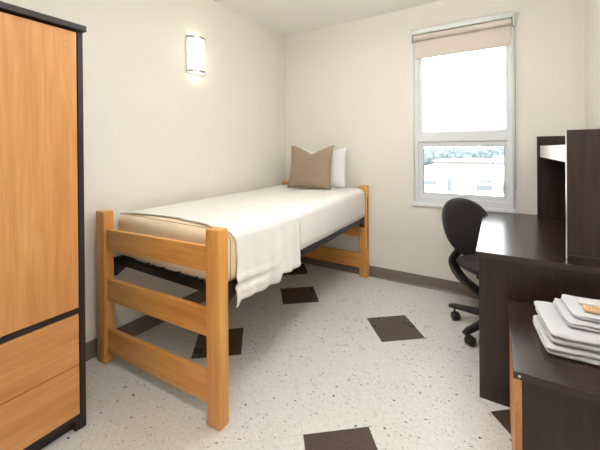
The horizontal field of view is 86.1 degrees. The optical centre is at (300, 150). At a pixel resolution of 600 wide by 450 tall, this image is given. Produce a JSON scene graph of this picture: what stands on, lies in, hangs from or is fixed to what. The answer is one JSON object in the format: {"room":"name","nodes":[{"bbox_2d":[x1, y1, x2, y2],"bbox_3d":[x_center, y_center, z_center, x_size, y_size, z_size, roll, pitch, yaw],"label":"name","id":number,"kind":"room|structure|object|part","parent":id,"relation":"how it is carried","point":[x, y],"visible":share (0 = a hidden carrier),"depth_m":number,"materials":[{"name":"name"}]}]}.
{"room":"dorm room","nodes":[
{"label":"dorm room","id":0,"kind":"room"},
{"bbox_2d":[0,0,285,341],"bbox_3d":[-1.358,-0.015,2.012,0.170,2.591,4.512,0,0,32],"label":"wall","id":1,"kind":"structure","parent":0,"point":[157,133],"depth_m":2.44,"materials":[{"name":"white paint"}]},
{"bbox_2d":[86,290,205,360],"bbox_3d":[-1.332,1.227,1.912,0.016,0.106,4.351,0,0,33],"label":"baseboard","id":2,"kind":"structure","parent":1,"relation":"attached to","point":[144,323],"depth_m":2.25,"materials":[{"name":"brown plastic"}]},
{"bbox_2d":[186,35,205,75],"bbox_3d":[-0.842,-0.781,2.637,0.083,0.302,0.176,0,0,31],"label":"wall sconce","id":3,"kind":"object","parent":1,"relation":"attached to","point":[194,44],"visible":1,"depth_m":2.59,"materials":[{"name":"white glass"}]},
{"bbox_2d":[41,262,511,449],"bbox_3d":[-0.192,1.324,1.242,2.989,0.100,4.630,0,0,31],"label":"floor","id":4,"kind":"structure","parent":0,"point":[321,358],"depth_m":1.77,"materials":[{"name":"tile"}]},
{"bbox_2d":[0,1,86,449],"bbox_3d":[-1.458,0.357,1.214,0.528,1.852,0.962,0,0,31],"label":"wardrobe","id":5,"kind":"object","parent":4,"relation":"on","point":[43,339],"visible":1,"depth_m":1.35,"materials":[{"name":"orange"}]},
{"bbox_3d":[-1.255,0.866,1.095,0.019,0.230,0.892,0,0,31],"label":"drawer","id":6,"kind":"part","parent":5,"relation":"part of","materials":[{"name":"brown wood"}]},
{"bbox_3d":[-1.144,0.092,1.284,0.019,1.258,0.443,0,0,31],"label":"door","id":7,"kind":"part","parent":5,"relation":"part of","materials":[{"name":"brown wood"}]},
{"bbox_3d":[-1.253,1.096,1.095,0.019,0.224,0.892,0,0,31],"label":"drawer","id":8,"kind":"part","parent":5,"relation":"part of","materials":[{"name":"brown wood"}]},
{"bbox_2d":[96,181,368,430],"bbox_3d":[-0.281,0.814,2.581,1.031,0.912,2.073,0,0,31],"label":"bed","id":9,"kind":"object","parent":4,"relation":"on","point":[210,384],"visible":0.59,"depth_m":1.69,"materials":[{"name":"brown wood"}]},
{"bbox_3d":[-1.193,0.823,1.960,0.085,0.912,0.064,0,0,31],"label":"post","id":10,"kind":"part","parent":9,"relation":"part of","materials":[{"name":"brown wood"}]},
{"bbox_3d":[-0.790,0.825,1.728,0.847,0.150,0.026,0,0,30],"label":"rail","id":11,"kind":"part","parent":9,"relation":"part of","materials":[{"name":"brown wood"}]},
{"bbox_3d":[-0.793,0.523,1.727,0.846,0.140,0.046,0,0,31],"label":"rail","id":12,"kind":"part","parent":9,"relation":"part of","materials":[{"name":"brown wood"}]},
{"bbox_3d":[-0.788,1.131,1.729,0.847,0.163,0.026,0,0,30],"label":"rail","id":13,"kind":"part","parent":9,"relation":"part of","materials":[{"name":"brown wood"}]},
{"bbox_3d":[-0.752,0.688,1.798,0.912,0.052,0.035,0,0,31],"label":"rail","id":14,"kind":"part","parent":9,"relation":"part of","materials":[{"name":"black metal"}]},
{"bbox_2d":[118,213,236,281],"bbox_3d":[-0.277,0.528,2.596,0.951,0.266,1.905,0,0,31],"label":"mattress","id":15,"kind":"object","parent":9,"relation":"on","point":[160,226],"visible":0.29,"depth_m":1.76,"materials":[{"name":"beige fabric"}]},
{"bbox_2d":[120,184,364,306],"bbox_3d":[-0.244,0.574,2.589,0.986,0.383,1.871,0,0,31],"label":"coverlet","id":16,"kind":"object","parent":15,"relation":"on","point":[269,227],"visible":0.98,"depth_m":2.06,"materials":[{"name":"white fabric"}]},
{"bbox_2d":[287,145,333,189],"bbox_3d":[0.090,0.163,3.172,0.471,0.426,0.167,0,0,27],"label":"cushion","id":17,"kind":"object","parent":16,"relation":"on","point":[309,170],"visible":1,"depth_m":3.10,"materials":[{"name":"beige fabric"}]},
{"bbox_2d":[301,147,346,187],"bbox_3d":[0.194,0.171,3.318,0.600,0.407,0.155,0,0,30],"label":"pillow","id":18,"kind":"object","parent":16,"relation":"on","point":[338,162],"visible":0.29,"depth_m":3.17,"materials":[{"name":"white fabric"}]},
{"bbox_3d":[-0.388,0.818,1.495,0.085,0.912,0.064,0,0,31],"label":"post","id":19,"kind":"part","parent":9,"relation":"part of","materials":[{"name":"brown wood"}]},
{"bbox_3d":[0.105,0.687,2.358,0.043,0.051,1.915,0,0,31],"label":"rail","id":20,"kind":"part","parent":9,"relation":"part of","materials":[{"name":"black metal"}]},
{"bbox_3d":[0.237,1.107,3.446,0.844,0.143,0.026,0,0,31],"label":"rail","id":21,"kind":"part","parent":9,"relation":"part of","materials":[{"name":"brown wood"}]},
{"bbox_3d":[0.235,0.801,3.445,0.844,0.130,0.026,0,0,31],"label":"rail","id":22,"kind":"part","parent":9,"relation":"part of","materials":[{"name":"brown wood"}]},
{"bbox_3d":[0.631,0.806,3.204,0.085,0.912,0.060,0,0,31],"label":"post","id":23,"kind":"part","parent":9,"relation":"part of","materials":[{"name":"brown wood"}]},
{"bbox_2d":[442,198,487,346],"bbox_3d":[1.324,0.818,2.227,0.651,0.883,0.625,0,0,38],"label":"office chair","id":24,"kind":"object","parent":4,"relation":"on","point":[461,217],"visible":0.55,"depth_m":2.41,"materials":[{"name":"black plastic"}]},
{"bbox_3d":[1.221,1.150,2.321,0.068,0.070,0.292,-1,0,-43],"label":"leg","id":25,"kind":"part","parent":24,"relation":"part of","materials":[{"name":"black plastic"}]},
{"bbox_3d":[1.254,0.584,2.465,0.432,0.411,0.135,0,0,-17],"label":"backrest","id":26,"kind":"part","parent":24,"relation":"part of","materials":[{"name":"black plastic"}]},
{"bbox_3d":[1.333,0.796,2.205,0.450,0.082,0.441,0,0,-17],"label":"seat","id":27,"kind":"part","parent":24,"relation":"part of","materials":[{"name":"grey fabric"}]},
{"bbox_3d":[1.181,1.151,2.119,0.292,0.070,0.068,-1,0,-25],"label":"leg","id":28,"kind":"part","parent":24,"relation":"part of","materials":[{"name":"black plastic"}]},
{"bbox_2d":[476,211,599,407],"bbox_3d":[1.494,0.884,2.001,0.646,0.750,1.242,0,0,31],"label":"desk","id":29,"kind":"object","parent":4,"relation":"on","point":[522,257],"visible":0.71,"depth_m":1.60,"materials":[{"name":"brown laminate"}]},
{"bbox_2d":[537,129,599,262],"bbox_3d":[1.661,0.202,1.939,0.280,0.612,1.160,0,0,31],"label":"hutch","id":30,"kind":"object","parent":29,"relation":"on","point":[568,166],"visible":1,"depth_m":1.50,"materials":[{"name":"brown laminate"}]},
{"bbox_3d":[1.957,0.198,2.424,0.280,0.612,0.024,0,0,31],"label":"panel","id":31,"kind":"part","parent":30,"relation":"part of","materials":[{"name":"brown laminate"}]},
{"bbox_3d":[1.375,0.207,1.455,0.266,0.608,0.025,0,0,31],"label":"panel","id":32,"kind":"part","parent":30,"relation":"part of","materials":[{"name":"brown laminate"}]},
{"bbox_2d":[508,299,599,449],"bbox_3d":[1.075,0.994,1.180,0.509,0.540,0.588,0,0,31],"label":"dresser","id":33,"kind":"object","parent":4,"relation":"on","point":[555,400],"visible":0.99,"depth_m":1.04,"materials":[{"name":"brown laminate"}]},
{"bbox_3d":[0.872,1.172,1.308,0.019,0.163,0.576,0,0,31],"label":"drawer","id":34,"kind":"part","parent":33,"relation":"part of","materials":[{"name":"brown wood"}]},
{"bbox_3d":[0.869,0.837,1.306,0.019,0.166,0.576,0,0,31],"label":"drawer","id":35,"kind":"part","parent":33,"relation":"part of","materials":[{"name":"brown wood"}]},
{"bbox_3d":[0.871,1.005,1.307,0.019,0.164,0.576,0,0,31],"label":"drawer","id":36,"kind":"part","parent":33,"relation":"part of","materials":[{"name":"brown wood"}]},
{"bbox_2d":[533,315,599,365],"bbox_3d":[1.090,0.704,1.172,0.370,0.038,0.269,0,0,26],"label":"bath towel","id":37,"kind":"object","parent":33,"relation":"on","point":[578,354],"visible":0.48,"depth_m":1.12,"materials":[{"name":"white fabric"}]},
{"bbox_2d":[534,301,599,352],"bbox_3d":[1.103,0.661,1.184,0.363,0.046,0.291,0,0,26],"label":"bath towel","id":38,"kind":"object","parent":37,"relation":"on","point":[558,331],"visible":0.78,"depth_m":1.14,"materials":[{"name":"white fabric"}]},
{"bbox_2d":[553,298,599,332],"bbox_3d":[1.133,0.626,1.196,0.276,0.023,0.227,0,0,26],"label":"hand towel","id":39,"kind":"object","parent":38,"relation":"on","point":[572,321],"visible":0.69,"depth_m":1.17,"materials":[{"name":"white fabric"}]},
{"bbox_2d":[561,294,599,322],"bbox_3d":[1.131,0.603,1.210,0.213,0.021,0.192,0,0,26],"label":"washcloth","id":40,"kind":"object","parent":39,"relation":"on","point":[576,309],"visible":0.8,"depth_m":1.21,"materials":[{"name":"white fabric"}]},
{"bbox_2d":[577,298,599,306],"bbox_3d":[1.117,0.588,1.231,0.085,0.010,0.040,0,0,31],"label":"soap","id":41,"kind":"object","parent":40,"relation":"on","point":[580,301],"visible":0.98,"depth_m":1.23,"materials":[{"name":"white"}]},
{"bbox_2d":[582,304,599,313],"bbox_3d":[1.097,0.587,1.173,0.100,0.012,0.050,0,0,31],"label":"packet","id":42,"kind":"object","parent":40,"relation":"on","point":[587,308],"visible":1,"depth_m":1.18,"materials":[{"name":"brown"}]},
{"bbox_2d":[212,0,442,36],"bbox_3d":[-0.213,-1.367,1.234,2.989,0.100,4.630,0,0,31],"label":"ceiling","id":43,"kind":"structure","parent":0,"point":[283,17],"depth_m":3.04,"materials":[{"name":"white paint"}]},
{"bbox_2d":[285,0,584,285],"bbox_3d":[0.999,-0.036,3.123,2.660,2.591,0.160,0,0,31],"label":"wall","id":44,"kind":"structure","parent":0,"point":[349,85],"depth_m":3.07,"materials":[{"name":"white paint"}]},
{"bbox_2d":[301,257,478,298],"bbox_3d":[0.962,1.207,3.051,2.660,0.106,0.016,0,0,31],"label":"baseboard","id":45,"kind":"structure","parent":44,"relation":"attached to","point":[438,284],"depth_m":3.03,"materials":[{"name":"brown plastic"}]},
{"bbox_2d":[412,19,516,212],"bbox_3d":[1.401,-0.297,2.822,0.812,1.617,0.112,0,0,31],"label":"window","id":46,"kind":"structure","parent":44,"relation":"in","point":[500,137],"depth_m":2.77,"materials":[{"name":"white plastic"}]},
{"bbox_3d":[1.409,0.174,2.829,0.690,0.505,0.058,0,0,31],"label":"sash","id":47,"kind":"part","parent":46,"relation":"part of","materials":[{"name":"glass"}]},
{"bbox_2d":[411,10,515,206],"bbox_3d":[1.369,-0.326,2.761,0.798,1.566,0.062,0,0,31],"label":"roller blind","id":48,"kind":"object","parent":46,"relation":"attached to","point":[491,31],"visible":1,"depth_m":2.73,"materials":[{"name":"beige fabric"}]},
{"bbox_3d":[1.705,-0.355,2.550,0.003,1.348,0.023,0,0,31],"label":"pull chain","id":49,"kind":"part","parent":48,"relation":"part of","materials":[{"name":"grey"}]},
{"bbox_3d":[1.384,0.497,2.787,0.812,0.030,0.020,0,0,31],"label":"sill","id":50,"kind":"part","parent":46,"relation":"part of","materials":[{"name":"white paint"}]},
{"bbox_2d":[585,0,599,128],"bbox_3d":[1.054,-0.029,0.542,0.120,2.591,4.510,0,0,31],"label":"wall","id":51,"kind":"structure","parent":0,"point":[592,7],"depth_m":2.17,"materials":[{"name":"white paint"}]},
{"label":"outside","id":52,"kind":"structure","parent":0,"visible":0},
{"bbox_3d":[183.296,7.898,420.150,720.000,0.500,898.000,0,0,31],"label":"ground","id":53,"kind":"structure","parent":52,"visible":0},
{"bbox_2d":[433,159,493,164],"bbox_3d":[60.619,6.463,118.986,18.458,6.005,20.600,0,0,31],"label":"building","id":54,"kind":"structure","parent":53,"relation":"on","point":[438,161],"depth_m":110.99,"materials":[{"name":"grey brick"}]},
{"bbox_2d":[424,164,503,196],"bbox_3d":[40.214,6.419,77.550,20.261,6.646,28.600,0,0,31],"label":"building","id":55,"kind":"structure","parent":53,"relation":"on","point":[470,179],"depth_m":66.23,"materials":[{"name":"white"}]},
{"bbox_2d":[424,147,503,165],"bbox_3d":[102.076,3.809,204.131,96.148,12.025,79.582,0,0,31],"label":"tree belt","id":56,"kind":"object","parent":53,"relation":"on","point":[430,154],"visible":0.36,"depth_m":177.01,"materials":[{"name":"green plant"}]},
{"bbox_2d":[481,148,500,195],"bbox_3d":[24.554,4.859,41.410,2.220,10.218,0.300,0,0,31],"label":"street lamp","id":57,"kind":"object","parent":53,"relation":"on","point":[481,148],"visible":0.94,"depth_m":40.88,"materials":[{"name":"grey"}]},
{"bbox_2d":[493,156,503,164],"bbox_3d":[75.586,5.740,115.715,10.642,7.242,20.600,0,0,31],"label":"building","id":58,"kind":"structure","parent":53,"relation":"on","point":[496,158],"depth_m":109.23,"materials":[{"name":"white"}]}
]}

